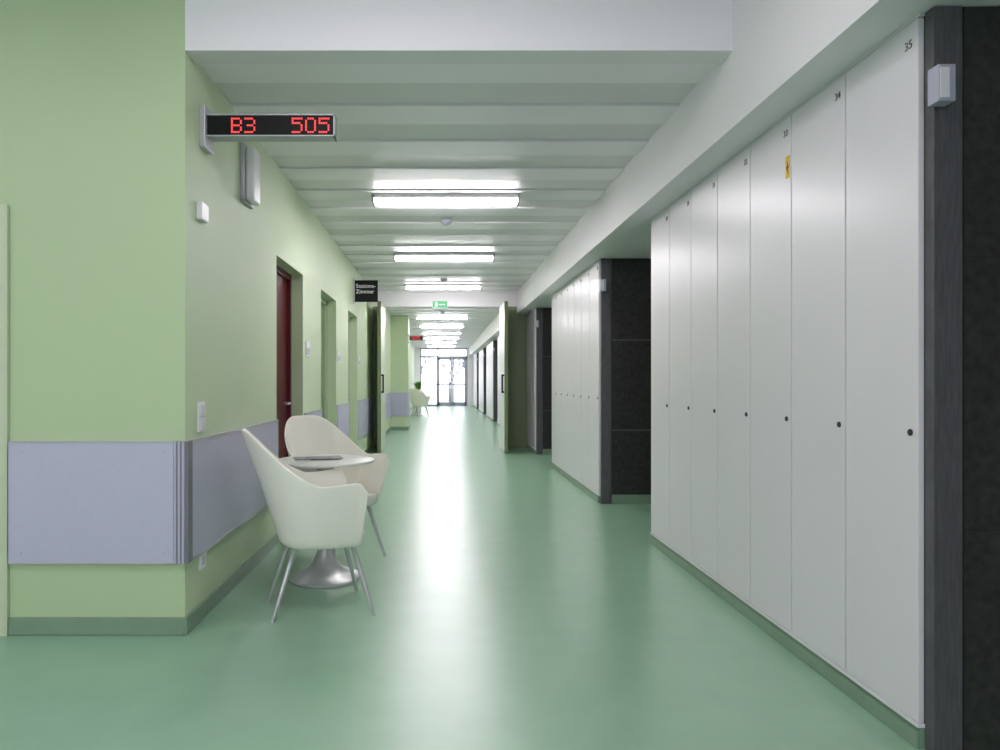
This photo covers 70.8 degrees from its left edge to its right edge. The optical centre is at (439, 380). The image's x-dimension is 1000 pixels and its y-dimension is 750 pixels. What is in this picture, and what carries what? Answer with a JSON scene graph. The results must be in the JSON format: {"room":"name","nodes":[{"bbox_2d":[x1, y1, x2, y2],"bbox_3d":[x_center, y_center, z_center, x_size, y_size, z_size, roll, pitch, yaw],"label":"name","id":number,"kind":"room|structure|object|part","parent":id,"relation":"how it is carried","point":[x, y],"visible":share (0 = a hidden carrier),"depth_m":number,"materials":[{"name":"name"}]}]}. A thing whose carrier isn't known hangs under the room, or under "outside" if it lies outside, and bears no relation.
{"room":"hospital interior","nodes":[
{"label":"hospital interior","id":0,"kind":"room"},
{"bbox_2d":[0,0,184,616],"bbox_3d":[-3.103,-0.450,3.435,3.794,3.300,0.250,0,0,0],"label":"wall","id":1,"kind":"structure","parent":0,"point":[92,92],"depth_m":3.31,"materials":[{"name":"green paint"}]},
{"bbox_2d":[0,204,9,635],"bbox_3d":[-2.618,0.185,3.375,1.164,2.030,0.170,0,0,0],"label":"hall door","id":2,"kind":"structure","parent":1,"relation":"in","point":[4,208],"depth_m":3.29,"materials":[{"name":"paint"}]},
{"bbox_2d":[8,441,172,563],"bbox_3d":[-1.642,0.571,3.300,0.775,0.577,0.021,0,0,0],"label":"bumper cover","id":3,"kind":"object","parent":1,"relation":"attached to","point":[70,502],"depth_m":3.29,"materials":[{"name":"plastic"}]},
{"bbox_2d":[8,617,184,634],"bbox_3d":[-3.103,1.157,3.304,3.795,0.085,0.012,0,0,0],"label":"baseboard","id":4,"kind":"structure","parent":1,"relation":"attached to","point":[16,625],"depth_m":3.30,"materials":[{"name":"plastic"}]},
{"bbox_2d":[173,440,192,563],"bbox_3d":[-1.219,0.571,3.317,0.072,0.577,0.066,0,0,0],"label":"guard","id":5,"kind":"object","parent":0,"point":[182,450],"depth_m":3.29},
{"bbox_2d":[185,51,413,616],"bbox_3d":[-1.143,-0.450,18.155,0.725,3.300,29.689,0,0,0],"label":"wall","id":6,"kind":"structure","parent":0,"point":[232,259],"depth_m":4.43,"materials":[{"name":"green paint"}]},
{"bbox_2d":[197,402,205,431],"bbox_3d":[-1.196,0.180,3.515,0.018,0.150,0.090,0,0,0],"label":"light switch","id":7,"kind":"object","parent":6,"relation":"attached to","point":[201,406],"visible":1,"depth_m":3.48,"materials":[{"name":"white plastic"}]},
{"bbox_2d":[198,551,205,569],"bbox_3d":[-1.198,0.905,3.530,0.014,0.080,0.080,0,0,0],"label":"power outlet","id":8,"kind":"object","parent":6,"relation":"attached to","point":[202,558],"visible":0.83,"depth_m":3.51,"materials":[{"name":"white plastic"}]},
{"bbox_2d":[197,201,208,222],"bbox_3d":[-1.190,-0.845,3.510,0.030,0.090,0.100,0,0,0],"label":"thermostat","id":9,"kind":"object","parent":6,"relation":"attached to","point":[202,208],"visible":1,"depth_m":3.48,"materials":[{"name":"white plastic"}]},
{"bbox_2d":[240,142,259,208],"bbox_3d":[-1.167,-1.265,4.330,0.075,0.350,0.220,0,0,0],"label":"wall lamp","id":10,"kind":"object","parent":6,"relation":"attached to","point":[249,156],"visible":1,"depth_m":4.25,"materials":[{"name":"metal"}]},
{"bbox_2d":[199,104,336,154],"bbox_3d":[-0.868,-1.279,3.565,0.674,0.212,0.130,0,0,0],"label":"led display","id":11,"kind":"object","parent":6,"relation":"attached to","point":[212,127],"visible":1,"depth_m":3.53,"materials":[{"name":"black plastic"}]},
{"bbox_3d":[-0.853,-1.289,3.565,0.644,0.112,0.082,0,0,0],"label":"frame","id":12,"kind":"part","parent":11,"relation":"part of","materials":[{"name":"metal"}]},
{"bbox_2d":[277,265,290,457],"bbox_3d":[-1.340,0.135,5.655,0.130,2.130,0.990,0,0,0],"label":"door","id":13,"kind":"structure","parent":6,"relation":"in","point":[283,277],"depth_m":5.97,"materials":[{"name":"wood"}]},
{"bbox_2d":[185,406,413,634],"bbox_3d":[-0.987,1.157,18.149,0.437,0.085,29.702,0,0,0],"label":"baseboard","id":14,"kind":"structure","parent":6,"relation":"attached to","point":[195,616],"depth_m":3.99,"materials":[{"name":"plastic"}]},
{"bbox_2d":[191,392,409,559],"bbox_3d":[-0.984,0.572,10.675,0.443,0.577,14.650,0,0,0],"label":"trim","id":15,"kind":"structure","parent":6,"relation":"attached to","point":[227,490],"depth_m":3.98,"materials":[{"name":"plastic"}]},
{"bbox_2d":[306,341,309,356],"bbox_3d":[-1.200,-0.290,6.360,0.009,0.140,0.180,0,0,0],"label":"plate","id":16,"kind":"object","parent":6,"relation":"attached to","point":[307,342],"visible":1,"depth_m":6.32,"materials":[{"name":"white plastic"}]},
{"bbox_2d":[321,297,327,419],"bbox_3d":[-1.340,0.135,7.605,0.130,2.130,1.030,0,0,0],"label":"door","id":17,"kind":"structure","parent":6,"relation":"in","point":[324,397],"depth_m":8.02,"materials":[{"name":"wood"}]},
{"bbox_2d":[348,316,350,438],"bbox_3d":[-1.340,0.135,9.695,0.130,2.130,1.010,0,0,0],"label":"door","id":18,"kind":"structure","parent":6,"relation":"in","point":[349,394],"depth_m":10.15,"materials":[{"name":"wood"}]},
{"bbox_2d":[353,279,377,303],"bbox_3d":[-1.035,-1.250,9.740,0.340,0.340,0.040,0,0,0],"label":"room sign","id":19,"kind":"object","parent":6,"relation":"attached to","point":[363,290],"visible":1,"depth_m":9.73,"materials":[{"name":"black plastic"}]},
{"bbox_2d":[381,302,385,451],"bbox_3d":[-1.005,-0.066,12.085,0.050,2.508,1.010,0,0,0],"label":"leaf","id":20,"kind":"object","parent":6,"relation":"attached to","point":[383,309],"visible":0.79,"depth_m":12.14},
{"bbox_2d":[377,301,380,452],"bbox_3d":[-1.005,-0.066,11.585,0.058,2.508,0.030,0,0,0],"label":"door","id":21,"kind":"structure","parent":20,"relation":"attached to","point":[378,302],"depth_m":11.57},
{"bbox_2d":[381,374,383,392],"bbox_3d":[-0.984,0.045,11.690,0.092,0.310,0.030,0,0,0],"label":"bar","id":22,"kind":"object","parent":20,"relation":"attached to","point":[382,375],"visible":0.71,"depth_m":11.68,"materials":[{"name":"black metal"}]},
{"bbox_2d":[408,334,422,342],"bbox_3d":[-0.602,-1.050,17.335,0.356,0.220,0.130,0,0,0],"label":"led display","id":23,"kind":"object","parent":6,"relation":"attached to","point":[410,338],"visible":1,"depth_m":17.30,"materials":[{"name":"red plastic"}]},
{"bbox_2d":[414,347,472,405],"bbox_3d":[0.748,-0.450,33.100,4.505,3.300,0.200,0,0,0],"label":"wall","id":24,"kind":"structure","parent":0,"point":[416,349],"depth_m":33.00,"materials":[{"name":"white paint"}]},
{"bbox_2d":[420,348,467,405],"bbox_3d":[0.180,-0.170,33.085,2.240,2.740,0.070,0,0,0],"label":"window","id":25,"kind":"structure","parent":24,"relation":"in","point":[437,349],"depth_m":33.05,"materials":[{"name":"grey metal"}]},
{"bbox_2d":[438,358,465,405],"bbox_3d":[0.570,0.045,33.053,1.340,2.290,0.045,0,0,0],"label":"end door","id":26,"kind":"structure","parent":25,"relation":"attached to","point":[451,403],"depth_m":33.03,"materials":[{"name":"grey metal"}]},
{"bbox_2d":[200,64,715,346],"bbox_3d":[0.090,-1.640,18.225,2.590,0.100,29.550,0,0,0],"label":"ceiling","id":27,"kind":"structure","parent":0,"point":[554,136],"depth_m":4.81,"materials":[{"name":"white metal"}]},
{"bbox_2d":[427,345,454,346],"bbox_3d":[0.050,-1.554,31.050,1.260,0.071,0.190,0,0,0],"label":"ceiling lamp","id":28,"kind":"object","parent":27,"relation":"attached to","point":[427,345],"depth_m":30.96,"materials":[{"name":"white plastic"}]},
{"bbox_2d":[422,332,460,333],"bbox_3d":[0.050,-1.554,22.710,1.260,0.071,0.190,0,0,0],"label":"ceiling lamp","id":29,"kind":"object","parent":27,"relation":"attached to","point":[422,332],"depth_m":22.61,"materials":[{"name":"white plastic"}]},
{"bbox_2d":[424,337,458,338],"bbox_3d":[0.050,-1.554,25.490,1.260,0.071,0.190,0,0,0],"label":"ceiling lamp","id":30,"kind":"object","parent":27,"relation":"attached to","point":[424,337],"depth_m":25.40,"materials":[{"name":"white plastic"}]},
{"bbox_2d":[426,342,456,343],"bbox_3d":[0.050,-1.554,28.270,1.260,0.071,0.190,0,0,0],"label":"ceiling lamp","id":31,"kind":"object","parent":27,"relation":"attached to","point":[426,342],"depth_m":28.19,"materials":[{"name":"white plastic"}]},
{"bbox_2d":[416,316,467,318],"bbox_3d":[0.050,-1.554,17.150,1.260,0.071,0.190,0,0,0],"label":"ceiling lamp","id":32,"kind":"object","parent":27,"relation":"attached to","point":[417,317],"depth_m":17.07,"materials":[{"name":"white plastic"}]},
{"bbox_2d":[420,325,463,327],"bbox_3d":[0.050,-1.554,19.930,1.260,0.071,0.190,0,0,0],"label":"ceiling lamp","id":33,"kind":"object","parent":27,"relation":"attached to","point":[421,326],"depth_m":19.86,"materials":[{"name":"white plastic"}]},
{"bbox_2d":[405,284,480,289],"bbox_3d":[0.050,-1.554,11.590,1.260,0.071,0.190,0,0,0],"label":"ceiling lamp","id":34,"kind":"object","parent":27,"relation":"attached to","point":[407,286],"depth_m":11.51,"materials":[{"name":"white plastic"}]},
{"bbox_2d":[393,253,494,261],"bbox_3d":[0.050,-1.554,8.810,1.260,0.071,0.190,0,0,0],"label":"ceiling lamp","id":35,"kind":"object","parent":27,"relation":"attached to","point":[396,256],"depth_m":8.74,"materials":[{"name":"white plastic"}]},
{"bbox_2d":[372,194,519,207],"bbox_3d":[0.050,-1.554,6.030,1.260,0.071,0.190,0,0,0],"label":"ceiling lamp","id":36,"kind":"object","parent":27,"relation":"attached to","point":[377,199],"depth_m":5.95,"materials":[{"name":"white plastic"}]},
{"bbox_2d":[441,219,451,225],"bbox_3d":[0.060,-1.562,6.900,0.110,0.055,0.110,0,0,0],"label":"smoke detector","id":37,"kind":"object","parent":27,"relation":"attached to","point":[445,222],"visible":1,"depth_m":6.86,"materials":[{"name":"grey plastic"}]},
{"bbox_2d":[185,0,732,63],"bbox_3d":[0.090,-1.806,3.380,2.590,0.487,0.140,0,0,0],"label":"beam","id":38,"kind":"structure","parent":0,"point":[216,31],"depth_m":3.31,"materials":[{"name":"white paint"}]},
{"bbox_2d":[0,406,924,749],"bbox_3d":[-1.000,1.250,14.000,8.400,0.100,38.400,0,0,0],"label":"floor","id":39,"kind":"structure","parent":0,"point":[515,608],"depth_m":3.03,"materials":[{"name":"green plastic"}]},
{"bbox_2d":[240,429,374,622],"bbox_3d":[-0.711,0.725,3.693,0.658,0.950,0.608,0,0,-18],"label":"armchair","id":40,"kind":"object","parent":39,"relation":"on","point":[318,510],"visible":1,"depth_m":3.49,"materials":[{"name":"plastic"}]},
{"bbox_3d":[-0.866,1.015,3.785,0.155,0.370,0.030,0,0,5],"label":"leg","id":41,"kind":"part","parent":40,"relation":"part of","materials":[{"name":"metal"}]},
{"bbox_3d":[-0.782,1.015,3.529,0.155,0.370,0.030,0,0,-41],"label":"leg","id":42,"kind":"part","parent":40,"relation":"part of","materials":[{"name":"metal"}]},
{"bbox_3d":[-0.633,0.812,3.719,0.440,0.088,0.425,0,0,-18],"label":"seat","id":43,"kind":"part","parent":40,"relation":"part of","materials":[{"name":"white plastic"}]},
{"bbox_3d":[-0.511,1.015,3.949,0.030,0.370,0.145,0,0,40],"label":"leg","id":44,"kind":"part","parent":40,"relation":"part of","materials":[{"name":"metal"}]},
{"bbox_3d":[-0.400,1.015,3.604,0.145,0.370,0.030,0,0,14],"label":"leg","id":45,"kind":"part","parent":40,"relation":"part of","materials":[{"name":"metal"}]},
{"bbox_2d":[279,454,373,588],"bbox_3d":[-0.700,0.838,4.270,0.596,0.724,0.596,0,0,0],"label":"round table","id":46,"kind":"object","parent":39,"relation":"on","point":[325,571],"visible":0.65,"depth_m":4.17,"materials":[{"name":"silver metal"}]},
{"bbox_2d":[293,455,342,459],"bbox_3d":[-0.747,0.469,4.281,0.280,0.011,0.175,0,0,-17],"label":"magazine","id":47,"kind":"object","parent":46,"relation":"on","point":[338,456],"visible":1,"depth_m":4.25,"materials":[{"name":"paper"}]},
{"bbox_2d":[284,415,388,556],"bbox_3d":[-0.761,0.725,4.848,0.658,0.950,0.608,0,0,43],"label":"armchair","id":48,"kind":"object","parent":39,"relation":"on","point":[304,434],"visible":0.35,"depth_m":5.01,"materials":[{"name":"plastic"}]},
{"bbox_3d":[-0.701,0.812,4.791,0.440,0.088,0.425,0,0,43],"label":"seat","id":49,"kind":"part","parent":48,"relation":"part of","materials":[{"name":"white plastic"}]},
{"bbox_3d":[-0.441,1.015,4.797,0.145,0.370,0.030,0,0,11],"label":"leg","id":50,"kind":"part","parent":48,"relation":"part of","materials":[{"name":"metal"}]},
{"bbox_2d":[412,407,422,415],"bbox_3d":[-0.800,0.838,24.300,0.596,0.724,0.596,0,0,0],"label":"round table","id":51,"kind":"object","parent":39,"relation":"on","point":[415,413],"visible":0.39,"depth_m":24.21,"materials":[{"name":"grey metal"}]},
{"bbox_2d":[411,381,424,390],"bbox_3d":[-0.736,0.231,24.286,0.596,0.490,0.598,0,0,37],"label":"potted plant","id":52,"kind":"object","parent":51,"relation":"on","point":[418,385],"visible":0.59,"depth_m":24.23,"materials":[{"name":"green plant"}]},
{"bbox_2d":[410,389,429,416],"bbox_3d":[-0.735,0.725,23.340,0.608,0.950,0.658,0,0,30],"label":"armchair","id":53,"kind":"object","parent":39,"relation":"on","point":[418,399],"visible":0.94,"depth_m":23.17,"materials":[{"name":"plastic"}]},
{"bbox_2d":[412,388,429,413],"bbox_3d":[-0.755,0.725,25.260,0.608,0.950,0.658,0,0,-30],"label":"armchair","id":54,"kind":"object","parent":39,"relation":"on","point":[412,388],"visible":0.11,"depth_m":25.41,"materials":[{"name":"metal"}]},
{"bbox_2d":[373,293,526,447],"bbox_3d":[0.176,-0.195,12.700,2.763,2.790,0.200,0,0,0],"label":"portal","id":55,"kind":"object","parent":39,"relation":"on","point":[517,323],"depth_m":12.60,"materials":[{"name":"paint"}]},
{"bbox_2d":[432,301,447,308],"bbox_3d":[0.000,-1.370,12.566,0.280,0.140,0.066,0,0,0],"label":"exit sign","id":56,"kind":"object","parent":55,"relation":"attached to","point":[435,304],"visible":1,"depth_m":12.54,"materials":[{"name":"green plastic"}]},
{"bbox_2d":[499,303,503,451],"bbox_3d":[1.095,-0.066,12.085,0.050,2.508,1.010,0,0,0],"label":"leaf","id":57,"kind":"object","parent":55,"relation":"attached to","point":[501,309],"visible":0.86,"depth_m":12.18,"materials":[{"name":"white wood"}]},
{"bbox_2d":[501,374,503,392],"bbox_3d":[1.074,0.045,11.690,0.092,0.310,0.030,0,0,0],"label":"bar","id":58,"kind":"object","parent":57,"relation":"attached to","point":[502,375],"visible":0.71,"depth_m":11.68,"materials":[{"name":"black metal"}]},
{"bbox_2d":[504,301,507,452],"bbox_3d":[1.095,-0.066,11.585,0.058,2.508,0.030,0,0,0],"label":"door frame","id":59,"kind":"structure","parent":55,"relation":"attached to","point":[505,302],"depth_m":11.57,"materials":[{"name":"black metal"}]},
{"bbox_2d":[473,353,476,408],"bbox_3d":[1.856,0.001,31.329,0.608,2.398,2.898,0,0,0],"label":"bank","id":60,"kind":"object","parent":39,"relation":"on","point":[475,355],"visible":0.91,"depth_m":30.76,"materials":[{"name":"paint"}]},
{"bbox_2d":[479,348,483,413],"bbox_3d":[1.856,0.001,26.729,0.608,2.398,2.898,0,0,0],"label":"bank","id":61,"kind":"object","parent":39,"relation":"on","point":[481,358],"visible":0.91,"depth_m":26.31,"materials":[{"name":"paint"}]},
{"bbox_2d":[486,341,492,421],"bbox_3d":[1.856,0.001,22.129,0.608,2.398,2.898,0,0,0],"label":"bank","id":62,"kind":"object","parent":39,"relation":"on","point":[489,348],"visible":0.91,"depth_m":22.06,"materials":[{"name":"paint"}]},
{"bbox_2d":[497,336,498,425],"bbox_3d":[1.856,0.001,17.529,0.608,2.398,2.898,0,0,0],"label":"bank","id":63,"kind":"object","parent":39,"relation":"on","point":[498,336],"visible":0.16,"depth_m":18.67,"materials":[{"name":"paint"}]},
{"bbox_2d":[526,308,535,453],"bbox_3d":[1.856,0.001,12.929,0.608,2.398,2.898,0,0,0],"label":"bank","id":64,"kind":"object","parent":39,"relation":"on","point":[531,316],"visible":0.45,"depth_m":11.94,"materials":[{"name":"paint"}]},
{"bbox_2d":[551,259,600,502],"bbox_3d":[1.856,0.001,8.329,0.608,2.398,2.898,0,0,0],"label":"lockers","id":65,"kind":"object","parent":39,"relation":"on","point":[576,307],"visible":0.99,"depth_m":7.83,"materials":[{"name":"paint"}]},
{"bbox_3d":[1.568,1.123,8.329,0.024,0.013,2.898,0,0,0],"label":"rail","id":66,"kind":"part","parent":65,"relation":"part of","materials":[{"name":"white plastic"}]},
{"bbox_3d":[1.571,-1.194,8.329,0.018,0.009,2.898,0,0,0],"label":"rail","id":67,"kind":"part","parent":65,"relation":"part of","materials":[{"name":"metal"}]},
{"bbox_2d":[650,13,924,748],"bbox_3d":[1.856,0.001,3.729,0.608,2.398,2.898,0,0,0],"label":"lockers","id":68,"kind":"object","parent":39,"relation":"on","point":[788,282],"visible":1,"depth_m":2.88,"materials":[{"name":"paint"}]},
{"bbox_3d":[1.568,1.123,3.729,0.024,0.013,2.898,0,0,0],"label":"rail","id":69,"kind":"part","parent":68,"relation":"part of","materials":[{"name":"white plastic"}]},
{"bbox_3d":[1.571,-1.194,3.729,0.018,0.009,2.898,0,0,0],"label":"rail","id":70,"kind":"part","parent":68,"relation":"part of","materials":[{"name":"paint"}]},
{"bbox_2d":[477,353,478,408],"bbox_3d":[2.289,0.001,29.856,1.422,2.398,0.054,0,0,0],"label":"wall","id":71,"kind":"structure","parent":0,"point":[477,353],"depth_m":29.84,"materials":[{"name":"tile"}]},
{"bbox_2d":[484,348,485,413],"bbox_3d":[2.289,0.001,25.256,1.422,2.398,0.054,0,0,0],"label":"wall","id":72,"kind":"structure","parent":0,"point":[484,348],"depth_m":25.23,"materials":[{"name":"tile"}]},
{"bbox_2d":[493,340,497,421],"bbox_3d":[2.289,0.001,20.656,1.422,2.398,0.054,0,0,0],"label":"wall","id":73,"kind":"structure","parent":0,"point":[495,342],"depth_m":20.64,"materials":[{"name":"tile"}]},
{"bbox_2d":[536,308,551,453],"bbox_3d":[2.289,0.001,11.456,1.422,2.398,0.054,0,0,0],"label":"wall","id":74,"kind":"structure","parent":0,"point":[544,315],"depth_m":11.44,"materials":[{"name":"tile"}]},
{"bbox_2d":[601,258,650,503],"bbox_3d":[2.289,0.001,6.856,1.422,2.398,0.054,0,0,0],"label":"wall","id":75,"kind":"structure","parent":0,"point":[626,300],"depth_m":6.84,"materials":[{"name":"tile"}]},
{"bbox_2d":[599,279,605,290],"bbox_3d":[1.583,-0.932,6.808,0.054,0.115,0.052,0,0,0],"label":"wall sensor","id":76,"kind":"object","parent":75,"relation":"attached to","point":[602,282],"visible":1,"depth_m":6.79,"materials":[{"name":"grey plastic"}]},
{"bbox_2d":[925,6,999,749],"bbox_3d":[2.289,0.001,2.256,1.422,2.398,0.042,0,0,0],"label":"wall","id":77,"kind":"structure","parent":0,"point":[962,137],"depth_m":2.24,"materials":[{"name":"tile"}]},
{"bbox_2d":[469,0,999,355],"bbox_3d":[2.192,-1.625,14.000,1.615,0.850,38.000,0,0,0],"label":"ceiling bulkhead","id":78,"kind":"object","parent":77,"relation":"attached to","point":[784,52],"depth_m":3.37,"materials":[{"name":"white paint"}]},
{"bbox_2d":[928,64,955,106],"bbox_3d":[1.583,-0.932,2.208,0.054,0.115,0.052,0,0,0],"label":"wall sensor","id":79,"kind":"object","parent":77,"relation":"attached to","point":[942,77],"visible":1,"depth_m":2.19,"materials":[{"name":"grey plastic"}]},
{"label":"outside","id":80,"kind":"structure","parent":0,"visible":0},
{"bbox_2d":[421,389,464,403],"bbox_3d":[0.000,1.425,16.500,120.000,0.150,213.000,0,0,0],"label":"snowy ground","id":81,"kind":"structure","parent":80,"point":[459,394],"depth_m":65.17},
{"bbox_2d":[421,350,433,374],"bbox_3d":[-1.232,-0.230,41.686,1.542,3.159,1.699,0,0,35],"label":"bare tree","id":82,"kind":"object","parent":81,"relation":"on","point":[422,365],"visible":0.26,"depth_m":42.02,"materials":[{"name":"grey plant"}]},
{"bbox_2d":[441,360,464,401],"bbox_3d":[0.906,-0.032,44.592,2.204,2.764,1.719,0,0,0],"label":"bare tree","id":83,"kind":"object","parent":81,"relation":"on","point":[445,367],"visible":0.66,"depth_m":44.84,"materials":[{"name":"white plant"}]},
{"bbox_2d":[457,360,464,367],"bbox_3d":[1.778,-0.073,40.701,1.890,2.846,1.428,0,0,17],"label":"bare tree","id":84,"kind":"object","parent":81,"relation":"on","point":[460,363],"visible":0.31,"depth_m":40.83,"materials":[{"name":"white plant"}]}
]}

